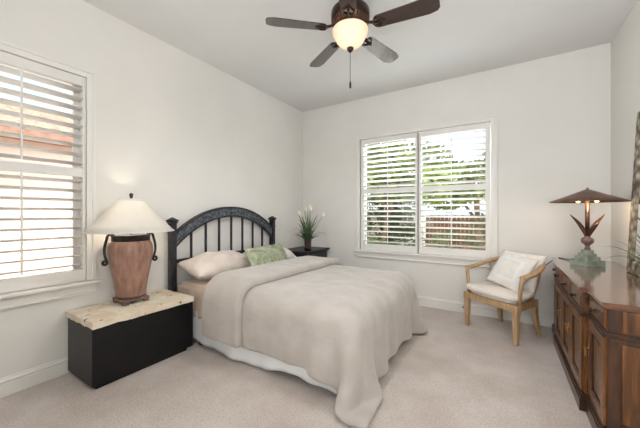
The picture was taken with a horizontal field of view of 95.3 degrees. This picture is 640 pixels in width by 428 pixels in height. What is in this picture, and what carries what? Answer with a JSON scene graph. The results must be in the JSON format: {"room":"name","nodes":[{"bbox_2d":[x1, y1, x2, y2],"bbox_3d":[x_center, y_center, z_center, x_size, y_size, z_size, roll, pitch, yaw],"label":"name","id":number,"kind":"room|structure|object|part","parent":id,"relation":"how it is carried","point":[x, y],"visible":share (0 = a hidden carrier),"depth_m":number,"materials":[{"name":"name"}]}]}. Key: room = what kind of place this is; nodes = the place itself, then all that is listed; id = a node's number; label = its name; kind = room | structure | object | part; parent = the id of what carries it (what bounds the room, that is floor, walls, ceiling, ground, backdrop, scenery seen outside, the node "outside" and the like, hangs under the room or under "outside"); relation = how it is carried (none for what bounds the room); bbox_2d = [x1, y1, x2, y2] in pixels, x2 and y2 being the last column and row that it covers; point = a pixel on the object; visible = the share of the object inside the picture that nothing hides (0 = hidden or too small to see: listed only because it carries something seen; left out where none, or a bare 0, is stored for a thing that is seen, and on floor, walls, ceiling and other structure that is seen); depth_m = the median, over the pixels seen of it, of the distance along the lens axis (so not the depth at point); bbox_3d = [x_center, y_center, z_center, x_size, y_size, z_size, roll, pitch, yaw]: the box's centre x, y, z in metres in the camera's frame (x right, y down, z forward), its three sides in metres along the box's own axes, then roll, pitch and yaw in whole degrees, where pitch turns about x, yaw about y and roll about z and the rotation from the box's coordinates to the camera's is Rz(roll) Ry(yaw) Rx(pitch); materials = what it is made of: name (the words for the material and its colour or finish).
{"room":"bedroom","nodes":[
{"label":"bedroom","id":0,"kind":"room"},
{"bbox_2d":[0,0,302,377],"bbox_3d":[-1.806,-0.246,2.853,0.160,3.052,5.419,0,0,32],"label":"wall","id":1,"kind":"structure","parent":0,"point":[177,132],"depth_m":2.98,"materials":[{"name":"paint"}]},
{"bbox_2d":[0,356,69,397],"bbox_3d":[-1.735,1.215,2.796,0.020,0.130,5.399,0,0,32],"label":"baseboard","id":2,"kind":"structure","parent":1,"relation":"attached to","point":[16,382],"depth_m":2.16,"materials":[{"name":"white paint"}]},
{"bbox_2d":[0,39,100,310],"bbox_3d":[-2.429,-0.264,1.798,0.222,1.874,1.770,0,0,32],"label":"window","id":3,"kind":"structure","parent":1,"relation":"in","point":[82,81],"depth_m":2.26,"materials":[{"name":"white paint"}]},
{"bbox_3d":[-2.140,-0.718,2.092,0.012,0.655,0.012,0,0,32],"label":"tilt rod","id":4,"kind":"part","parent":3,"relation":"part of","materials":[{"name":"white paint"}]},
{"bbox_3d":[-2.140,0.077,2.092,0.012,0.735,0.012,0,0,32],"label":"tilt rod","id":5,"kind":"part","parent":3,"relation":"part of","materials":[{"name":"white paint"}]},
{"bbox_3d":[-2.490,-0.297,1.836,0.030,1.671,1.586,0,0,32],"label":"sash","id":6,"kind":"part","parent":3,"relation":"part of","materials":[{"name":"white paint"}]},
{"bbox_3d":[-2.184,-0.713,2.120,0.085,0.630,0.731,0,0,32],"label":"slat panel","id":7,"kind":"part","parent":3,"relation":"part of","materials":[{"name":"white paint"}]},
{"bbox_3d":[-2.184,0.083,2.120,0.085,0.710,0.731,0,0,32],"label":"slat panel","id":8,"kind":"part","parent":3,"relation":"part of","materials":[{"name":"white paint"}]},
{"bbox_3d":[-2.362,0.578,1.756,0.062,0.025,1.770,0,0,32],"label":"sill","id":9,"kind":"part","parent":3,"relation":"part of","materials":[{"name":"white paint"}]},
{"bbox_2d":[0,306,591,427],"bbox_3d":[-0.078,1.340,1.771,4.237,0.120,5.739,0,0,32],"label":"floor","id":10,"kind":"structure","parent":0,"point":[453,374],"depth_m":2.06,"materials":[{"name":"beige carpet"}]},
{"bbox_2d":[65,289,193,388],"bbox_3d":[-1.602,1.030,2.530,0.496,0.501,0.808,0,0,32],"label":"chest","id":11,"kind":"object","parent":10,"relation":"on","point":[108,342],"visible":0.88,"depth_m":2.31,"materials":[{"name":"black paint"}]},
{"bbox_2d":[81,193,173,305],"bbox_3d":[-1.671,0.300,2.580,0.686,0.958,0.686,0,0,32],"label":"table lamp","id":12,"kind":"object","parent":11,"relation":"on","point":[131,254],"visible":1,"depth_m":2.45,"materials":[{"name":"brown ceramic"}]},
{"bbox_3d":[-1.783,0.308,2.463,0.021,0.275,0.106,0,0,44],"label":"scroll handle","id":13,"kind":"part","parent":12,"relation":"part of","materials":[{"name":"metal"}]},
{"bbox_3d":[-1.671,0.018,2.580,0.686,0.287,0.686,0,0,32],"label":"shade trim","id":14,"kind":"part","parent":12,"relation":"part of","materials":[{"name":"white fabric"}]},
{"bbox_3d":[-1.671,0.019,2.580,0.676,0.280,0.676,0,0,32],"label":"lamp shade","id":15,"kind":"part","parent":12,"relation":"part of","materials":[{"name":"white fabric"}]},
{"bbox_2d":[107,240,152,297],"bbox_3d":[-1.671,0.476,2.580,0.340,0.494,0.340,0,0,32],"label":"jar","id":16,"kind":"object","parent":12,"relation":"on","point":[130,261],"depth_m":2.46,"materials":[{"name":"ceramic"}]},
{"bbox_3d":[-1.558,0.308,2.696,0.021,0.275,0.106,0,0,44],"label":"scroll handle","id":17,"kind":"part","parent":12,"relation":"part of","materials":[{"name":"metal"}]},
{"bbox_2d":[166,207,276,345],"bbox_3d":[-0.286,0.599,3.155,2.074,1.362,1.654,0,0,32],"label":"bed","id":18,"kind":"object","parent":10,"relation":"on","point":[175,237],"visible":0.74,"depth_m":3.35,"materials":[{"name":"black paint"}]},
{"bbox_3d":[-1.530,0.693,3.021,0.074,1.175,0.074,0,0,32],"label":"post","id":19,"kind":"part","parent":18,"relation":"part of","materials":[{"name":"black metal"}]},
{"bbox_2d":[181,278,210,289],"bbox_3d":[-0.238,0.843,3.134,1.990,0.275,1.480,0,0,32],"label":"mattress","id":20,"kind":"object","parent":18,"relation":"on","point":[195,283],"visible":0.06,"depth_m":2.97,"materials":[{"name":"beige fabric"}]},
{"bbox_2d":[177,284,203,318],"bbox_3d":[-1.212,0.872,2.834,0.623,0.275,0.038,0,0,32],"label":"sheet","id":21,"kind":"object","parent":20,"relation":"hanging from","point":[197,293],"visible":0.39,"depth_m":2.84,"materials":[{"name":"beige fabric"}]},
{"bbox_2d":[177,250,250,279],"bbox_3d":[-1.108,0.567,3.242,0.388,0.298,0.800,0,0,32],"label":"bed pillow","id":22,"kind":"object","parent":20,"relation":"on","point":[206,265],"visible":0.77,"depth_m":3.04,"materials":[{"name":"fabric"}]},
{"bbox_2d":[244,243,287,265],"bbox_3d":[-0.615,0.538,3.485,0.278,0.322,0.689,0,0,28],"label":"cushion","id":23,"kind":"object","parent":20,"relation":"on","point":[258,255],"visible":0.67,"depth_m":3.36,"materials":[{"name":"green fabric"}]},
{"bbox_2d":[242,245,295,258],"bbox_3d":[-0.672,0.577,3.901,0.388,0.287,0.760,0,0,29],"label":"bed pillow","id":24,"kind":"object","parent":20,"relation":"on","point":[288,253],"visible":0.09,"depth_m":3.99,"materials":[{"name":"white fabric"}]},
{"bbox_2d":[202,256,426,427],"bbox_3d":[0.104,0.912,2.903,1.711,0.714,1.927,0,0,32],"label":"comforter","id":25,"kind":"object","parent":20,"relation":"on","point":[343,325],"visible":1,"depth_m":2.30,"materials":[{"name":"beige fabric"}]},
{"bbox_3d":[-1.119,0.505,3.677,0.040,0.040,1.484,0,0,32],"label":"rail","id":26,"kind":"part","parent":18,"relation":"part of","materials":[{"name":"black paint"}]},
{"bbox_3d":[-1.118,0.137,3.675,0.036,0.417,1.484,0,0,32],"label":"arch rail","id":27,"kind":"part","parent":18,"relation":"part of","materials":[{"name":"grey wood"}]},
{"bbox_3d":[-1.118,0.191,3.675,0.048,0.329,1.484,0,0,32],"label":"arch moulding","id":28,"kind":"part","parent":18,"relation":"part of","materials":[{"name":"black paint"}]},
{"bbox_3d":[-1.118,0.070,3.675,0.052,0.304,1.484,0,0,32],"label":"arch moulding","id":29,"kind":"part","parent":18,"relation":"part of","materials":[{"name":"black paint"}]},
{"bbox_2d":[193,311,336,394],"bbox_3d":[-0.197,1.112,3.111,2.047,0.325,1.635,0,0,32],"label":"bed skirt","id":30,"kind":"object","parent":18,"relation":"on","point":[242,354],"visible":0.11,"depth_m":2.43,"materials":[{"name":"white fabric"}]},
{"bbox_3d":[-0.709,0.693,4.332,0.074,1.175,0.074,0,0,32],"label":"post","id":31,"kind":"part","parent":18,"relation":"part of","materials":[{"name":"black metal"}]},
{"bbox_2d":[288,246,329,256],"bbox_3d":[-0.229,0.922,4.627,0.532,0.715,0.670,0,0,32],"label":"nightstand","id":32,"kind":"object","parent":10,"relation":"on","point":[297,251],"visible":0.22,"depth_m":4.52,"materials":[{"name":"black paint"}]},
{"bbox_2d":[285,204,326,250],"bbox_3d":[-0.187,0.216,4.352,0.624,0.696,0.588,0,0,42],"label":"flower vase","id":33,"kind":"object","parent":32,"relation":"on","point":[307,236],"visible":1,"depth_m":4.35,"materials":[{"name":"green glass"}]},
{"bbox_3d":[-0.036,0.703,4.506,0.017,0.155,0.530,0,0,32],"label":"drawer","id":34,"kind":"part","parent":32,"relation":"part of","materials":[{"name":"black paint"}]},
{"bbox_2d":[464,256,545,345],"bbox_3d":[2.046,0.883,3.183,0.602,0.802,0.695,0,0,-21],"label":"armchair","id":35,"kind":"object","parent":10,"relation":"on","point":[515,310],"visible":0.58,"depth_m":3.00,"materials":[{"name":"brown wood"}]},
{"bbox_3d":[1.692,1.087,3.344,0.062,0.385,0.062,0,0,-21],"label":"leg","id":36,"kind":"part","parent":35,"relation":"part of","materials":[{"name":"brown wood"}]},
{"bbox_3d":[1.716,0.766,3.377,0.046,0.292,0.065,0,0,1],"label":"arm post","id":37,"kind":"part","parent":35,"relation":"part of","materials":[{"name":"brown wood"}]},
{"bbox_3d":[2.118,1.092,3.428,0.087,0.385,0.047,0,0,-21],"label":"leg","id":38,"kind":"part","parent":35,"relation":"part of","materials":[{"name":"brown wood"}]},
{"bbox_2d":[466,282,535,301],"bbox_3d":[1.964,0.824,3.150,0.506,0.072,0.596,0,0,-22],"label":"seat cushion","id":39,"kind":"object","parent":35,"relation":"on","point":[493,289],"visible":0.73,"depth_m":3.01,"materials":[{"name":"beige fabric"}]},
{"bbox_2d":[486,249,538,291],"bbox_3d":[2.042,0.612,3.116,0.230,0.408,0.448,0,0,-16],"label":"throw pillow","id":40,"kind":"object","parent":39,"relation":"on","point":[509,267],"visible":0.94,"depth_m":3.06,"materials":[{"name":"beige fabric"}]},
{"bbox_2d":[508,250,545,292],"bbox_3d":[2.172,0.618,3.162,0.210,0.389,0.433,0,0,-24],"label":"throw pillow","id":41,"kind":"object","parent":39,"relation":"on","point":[530,284],"visible":0.26,"depth_m":3.00,"materials":[{"name":"beige fabric"}]},
{"bbox_3d":[1.983,0.930,3.158,0.445,0.070,0.583,0,0,-21],"label":"seat frame","id":42,"kind":"part","parent":35,"relation":"part of","materials":[{"name":"brown wood"}]},
{"bbox_3d":[2.078,0.565,3.195,0.534,0.166,0.695,0,0,-21],"label":"arm rail","id":43,"kind":"part","parent":35,"relation":"part of","materials":[{"name":"brown wood"}]},
{"bbox_3d":[1.898,1.087,2.823,0.062,0.385,0.062,0,0,-21],"label":"leg","id":44,"kind":"part","parent":35,"relation":"part of","materials":[{"name":"brown wood"}]},
{"bbox_3d":[1.937,0.766,2.816,0.046,0.292,0.065,0,0,-44],"label":"arm post","id":45,"kind":"part","parent":35,"relation":"part of","materials":[{"name":"brown wood"}]},
{"bbox_3d":[2.266,1.092,3.052,0.087,0.385,0.047,0,0,-21],"label":"leg","id":46,"kind":"part","parent":35,"relation":"part of","materials":[{"name":"brown wood"}]},
{"bbox_2d":[552,257,639,427],"bbox_3d":[2.206,0.880,2.250,0.539,0.800,1.875,0,0,32],"label":"sideboard","id":47,"kind":"object","parent":10,"relation":"on","point":[596,325],"visible":1,"depth_m":1.78,"materials":[{"name":"brown wood"}]},
{"bbox_3d":[2.429,0.922,2.983,0.020,0.485,0.311,0,0,32],"label":"door","id":48,"kind":"part","parent":47,"relation":"part of","materials":[{"name":"brown wood"}]},
{"bbox_3d":[2.213,0.922,2.691,0.014,0.375,0.236,0,0,32],"label":"door moulding","id":49,"kind":"part","parent":47,"relation":"part of","materials":[{"name":"brown wood"}]},
{"bbox_3d":[2.212,0.922,2.692,0.020,0.485,0.346,0,0,32],"label":"door","id":50,"kind":"part","parent":47,"relation":"part of","materials":[{"name":"brown wood"}]},
{"bbox_3d":[2.215,0.922,2.689,0.009,0.315,0.176,0,0,32],"label":"raised panel","id":51,"kind":"part","parent":47,"relation":"part of","materials":[{"name":"brown wood"}]},
{"bbox_3d":[2.212,0.580,2.691,0.018,0.100,0.346,0,0,32],"label":"drawer","id":52,"kind":"part","parent":47,"relation":"part of","materials":[{"name":"brown wood"}]},
{"bbox_3d":[2.017,0.922,2.377,0.014,0.375,0.236,0,0,32],"label":"door moulding","id":53,"kind":"part","parent":47,"relation":"part of","materials":[{"name":"brown wood"}]},
{"bbox_3d":[2.015,0.922,2.378,0.020,0.485,0.346,0,0,32],"label":"door","id":54,"kind":"part","parent":47,"relation":"part of","materials":[{"name":"brown wood"}]},
{"bbox_3d":[2.019,0.922,2.376,0.009,0.315,0.176,0,0,32],"label":"raised panel","id":55,"kind":"part","parent":47,"relation":"part of","materials":[{"name":"brown wood"}]},
{"bbox_3d":[2.016,0.580,2.377,0.018,0.100,0.346,0,0,32],"label":"drawer","id":56,"kind":"part","parent":47,"relation":"part of","materials":[{"name":"brown wood"}]},
{"bbox_3d":[1.821,0.922,2.063,0.014,0.375,0.236,0,0,32],"label":"door moulding","id":57,"kind":"part","parent":47,"relation":"part of","materials":[{"name":"brown wood"}]},
{"bbox_3d":[1.823,0.922,2.062,0.009,0.315,0.176,0,0,32],"label":"raised panel","id":58,"kind":"part","parent":47,"relation":"part of","materials":[{"name":"brown wood"}]},
{"bbox_3d":[1.819,0.922,2.064,0.020,0.485,0.346,0,0,32],"label":"door","id":59,"kind":"part","parent":47,"relation":"part of","materials":[{"name":"brown wood"}]},
{"bbox_3d":[1.820,0.580,2.064,0.018,0.100,0.346,0,0,32],"label":"drawer","id":60,"kind":"part","parent":47,"relation":"part of","materials":[{"name":"brown wood"}]},
{"bbox_3d":[1.700,0.880,1.862,0.027,0.080,0.034,0,0,32],"label":"handle","id":61,"kind":"part","parent":47,"relation":"part of","materials":[{"name":"gold metal"}]},
{"bbox_2d":[546,187,630,267],"bbox_3d":[2.526,0.370,2.874,0.564,1.221,0.930,0,0,16],"label":"lamp","id":62,"kind":"object","parent":47,"relation":"on","point":[586,258],"visible":0.98,"depth_m":2.66,"materials":[{"name":"orange metal"}]},
{"bbox_3d":[2.474,0.015,2.698,0.034,0.390,0.034,0,0,32],"label":"stem","id":63,"kind":"part","parent":62,"relation":"part of","materials":[{"name":"orange metal"}]},
{"bbox_3d":[2.474,-0.161,2.698,0.564,0.118,0.564,0,0,32],"label":"lamp shade","id":64,"kind":"part","parent":62,"relation":"part of","materials":[{"name":"orange metal"}]},
{"bbox_3d":[1.650,0.922,1.734,0.014,0.375,0.216,0,0,32],"label":"door moulding","id":65,"kind":"part","parent":47,"relation":"part of","materials":[{"name":"brown wood"}]},
{"bbox_3d":[2.217,0.657,2.243,0.513,0.031,1.855,0,0,32],"label":"waist moulding","id":66,"kind":"part","parent":47,"relation":"part of","materials":[{"name":"brown wood"}]},
{"bbox_3d":[1.652,0.922,1.732,0.009,0.315,0.156,0,0,32],"label":"raised panel","id":67,"kind":"part","parent":47,"relation":"part of","materials":[{"name":"brown wood"}]},
{"bbox_3d":[1.648,0.922,1.735,0.020,0.485,0.326,0,0,32],"label":"door","id":68,"kind":"part","parent":47,"relation":"part of","materials":[{"name":"brown wood"}]},
{"bbox_3d":[1.649,0.580,1.734,0.018,0.100,0.326,0,0,32],"label":"drawer","id":69,"kind":"part","parent":47,"relation":"part of","materials":[{"name":"brown wood"}]},
{"bbox_2d":[604,230,639,262],"bbox_3d":[2.110,0.296,1.937,0.371,0.367,0.427,0,0,32],"label":"potted plant","id":70,"kind":"object","parent":47,"relation":"on","point":[638,236],"visible":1,"depth_m":1.97,"materials":[{"name":"green plant"}]},
{"bbox_3d":[1.753,0.847,1.456,0.463,0.658,0.016,0,0,32],"label":"frame","id":71,"kind":"part","parent":47,"relation":"part of","materials":[{"name":"brown wood"}]},
{"bbox_3d":[1.774,0.823,1.446,0.397,0.602,0.010,0,0,32],"label":"panel","id":72,"kind":"part","parent":47,"relation":"part of","materials":[{"name":"brown wood"}]},
{"bbox_2d":[626,111,639,276],"bbox_3d":[2.462,-0.170,2.222,0.083,1.299,0.400,0,0,32],"label":"frame","id":73,"kind":"object","parent":47,"relation":"on","point":[633,266],"visible":1,"depth_m":2.32,"materials":[{"name":"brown wood"}]},
{"bbox_3d":[2.437,0.430,2.237,0.022,0.100,0.200,3,2,32],"label":"rail","id":74,"kind":"part","parent":73,"relation":"part of","materials":[{"name":"grey wood"}]},
{"bbox_3d":[2.466,-0.170,2.220,0.008,1.110,0.210,3,2,32],"label":"mirror pane","id":75,"kind":"part","parent":73,"relation":"part of","materials":[{"name":"clear glass"}]},
{"bbox_2d":[83,0,637,111],"bbox_3d":[-0.078,-1.847,1.771,4.237,0.150,5.739,0,0,32],"label":"ceiling","id":76,"kind":"structure","parent":0,"point":[234,37],"depth_m":2.92,"materials":[{"name":"paint"}]},
{"bbox_2d":[266,0,439,87],"bbox_3d":[0.286,-1.391,2.352,1.269,0.762,1.297,0,0,32],"label":"ceiling fan","id":77,"kind":"object","parent":76,"relation":"hanging from","point":[350,19],"visible":1,"depth_m":2.26,"materials":[{"name":"brown wood"}]},
{"bbox_3d":[-0.189,-1.486,2.292,0.468,0.007,0.146,0,11,-9],"label":"blade","id":78,"kind":"part","parent":77,"relation":"part of","materials":[{"name":"brown wood"}]},
{"bbox_3d":[0.046,-1.486,2.751,0.146,0.007,0.468,-12,6,-26],"label":"blade","id":79,"kind":"part","parent":77,"relation":"part of","materials":[{"name":"brown wood"}]},
{"bbox_3d":[0.176,-1.486,1.926,0.146,0.007,0.468,11,2,9],"label":"blade","id":80,"kind":"part","parent":77,"relation":"part of","materials":[{"name":"brown wood"}]},
{"bbox_3d":[0.245,-1.411,2.360,0.286,0.151,0.286,0,0,32],"label":"lamp shade","id":81,"kind":"part","parent":77,"relation":"part of","materials":[{"name":"white glass"}]},
{"bbox_3d":[0.555,-1.486,2.670,0.468,0.007,0.146,0,-11,-45],"label":"blade","id":82,"kind":"part","parent":77,"relation":"part of","materials":[{"name":"brown wood"}]},
{"bbox_3d":[0.636,-1.486,2.160,0.468,0.007,0.146,0,-11,27],"label":"blade","id":83,"kind":"part","parent":77,"relation":"part of","materials":[{"name":"brown wood"}]},
{"bbox_2d":[303,43,610,315],"bbox_3d":[1.402,-0.246,4.135,4.237,3.052,0.160,0,0,32],"label":"wall","id":84,"kind":"structure","parent":0,"point":[554,112],"depth_m":3.49,"materials":[{"name":"paint"}]},
{"bbox_2d":[354,114,497,267],"bbox_3d":[1.397,-0.264,4.102,1.930,1.874,0.222,0,0,32],"label":"window","id":85,"kind":"structure","parent":84,"relation":"in","point":[489,123],"depth_m":3.98,"materials":[{"name":"white paint"}]},
{"bbox_3d":[0.986,-0.718,4.255,0.012,0.655,0.012,0,0,32],"label":"tilt rod","id":86,"kind":"part","parent":85,"relation":"part of","materials":[{"name":"white paint"}]},
{"bbox_3d":[0.986,0.077,4.255,0.012,0.735,0.012,0,0,32],"label":"tilt rod","id":87,"kind":"part","parent":85,"relation":"part of","materials":[{"name":"white paint"}]},
{"bbox_3d":[1.013,0.083,4.299,0.771,0.714,0.084,0,0,32],"label":"slat panel","id":88,"kind":"part","parent":85,"relation":"part of","materials":[{"name":"white paint"}]},
{"bbox_3d":[1.013,-0.713,4.299,0.771,0.635,0.084,0,0,32],"label":"slat panel","id":89,"kind":"part","parent":85,"relation":"part of","materials":[{"name":"white paint"}]},
{"bbox_3d":[1.012,-0.285,4.296,0.875,1.686,0.042,0,0,32],"label":"shutter panel","id":90,"kind":"part","parent":85,"relation":"part of","materials":[{"name":"white paint"}]},
{"bbox_3d":[1.354,0.578,4.034,1.930,0.025,0.062,0,0,32],"label":"sill","id":91,"kind":"part","parent":85,"relation":"part of","materials":[{"name":"white paint"}]},
{"bbox_3d":[1.710,-0.718,3.801,0.012,0.655,0.012,0,0,32],"label":"tilt rod","id":92,"kind":"part","parent":85,"relation":"part of","materials":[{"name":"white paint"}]},
{"bbox_3d":[1.710,0.077,3.801,0.012,0.735,0.012,0,0,32],"label":"tilt rod","id":93,"kind":"part","parent":85,"relation":"part of","materials":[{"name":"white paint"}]},
{"bbox_3d":[1.738,-0.713,3.845,0.771,0.635,0.084,0,0,32],"label":"slat panel","id":94,"kind":"part","parent":85,"relation":"part of","materials":[{"name":"white paint"}]},
{"bbox_3d":[1.738,0.083,3.845,0.771,0.714,0.084,0,0,32],"label":"slat panel","id":95,"kind":"part","parent":85,"relation":"part of","materials":[{"name":"white paint"}]},
{"bbox_3d":[1.736,-0.285,3.842,0.875,1.686,0.042,0,0,32],"label":"shutter panel","id":96,"kind":"part","parent":85,"relation":"part of","materials":[{"name":"white paint"}]},
{"bbox_2d":[417,296,553,326],"bbox_3d":[1.355,1.215,4.059,3.917,0.130,0.020,0,0,32],"label":"baseboard","id":97,"kind":"structure","parent":84,"relation":"attached to","point":[482,310],"depth_m":3.64,"materials":[{"name":"white paint"}]},
{"bbox_2d":[611,0,639,266],"bbox_3d":[1.650,-0.246,0.689,0.160,3.052,5.419,0,0,32],"label":"wall","id":98,"kind":"structure","parent":0,"point":[625,46],"depth_m":2.71,"materials":[{"name":"paint"}]},
{"label":"outside","id":99,"kind":"structure","parent":0,"visible":0},
{"bbox_2d":[424,220,473,246],"bbox_3d":[7.960,1.500,12.713,80.000,0.160,90.000,0,0,32],"label":"ground","id":100,"kind":"structure","parent":99,"point":[424,220],"depth_m":23.93,"materials":[{"name":"white"}]},
{"bbox_2d":[0,103,71,278],"bbox_3d":[-7.087,-0.463,5.028,5.050,3.765,17.600,0,0,32],"label":"house","id":101,"kind":"structure","parent":100,"relation":"on","point":[10,235],"depth_m":4.92,"materials":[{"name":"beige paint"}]},
{"bbox_2d":[367,224,381,243],"bbox_3d":[1.342,0.891,9.755,1.612,1.062,1.311,0,0,32],"label":"bush","id":102,"kind":"object","parent":100,"relation":"on","point":[376,234],"visible":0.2,"depth_m":9.61,"materials":[{"name":"green plant"}]},
{"bbox_2d":[367,212,423,245],"bbox_3d":[0.986,0.675,12.361,6.550,1.490,0.200,0,0,32],"label":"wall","id":103,"kind":"structure","parent":100,"relation":"on","point":[372,218],"depth_m":11.01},
{"bbox_2d":[367,187,425,245],"bbox_3d":[2.247,0.133,10.543,3.102,2.835,0.977,0,0,32],"label":"tree","id":104,"kind":"object","parent":100,"relation":"on","point":[372,198],"visible":0.27,"depth_m":10.26,"materials":[{"name":"green plant"}]},
{"bbox_2d":[367,140,459,243],"bbox_3d":[2.222,-0.523,9.303,4.291,3.904,2.855,0,0,32],"label":"tree","id":105,"kind":"object","parent":100,"relation":"on","point":[407,144],"visible":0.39,"depth_m":8.61,"materials":[{"name":"green plant"}]},
{"bbox_2d":[422,152,484,249],"bbox_3d":[4.338,-0.150,8.149,3.167,3.150,1.561,0,0,32],"label":"tree","id":106,"kind":"object","parent":100,"relation":"on","point":[454,161],"visible":0.2,"depth_m":8.01,"materials":[{"name":"green plant"}]},
{"bbox_2d":[422,215,484,249],"bbox_3d":[6.367,0.740,8.661,6.400,1.360,0.140,0,0,32],"label":"fence","id":107,"kind":"object","parent":100,"relation":"on","point":[465,225],"visible":0.22,"depth_m":9.86,"materials":[{"name":"brown wood"}]},
{"bbox_2d":[428,212,484,249],"bbox_3d":[4.379,0.693,8.333,2.459,1.542,1.581,0,0,32],"label":"bush","id":108,"kind":"object","parent":100,"relation":"on","point":[482,214],"visible":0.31,"depth_m":8.36,"materials":[{"name":"green plant"}]}
]}

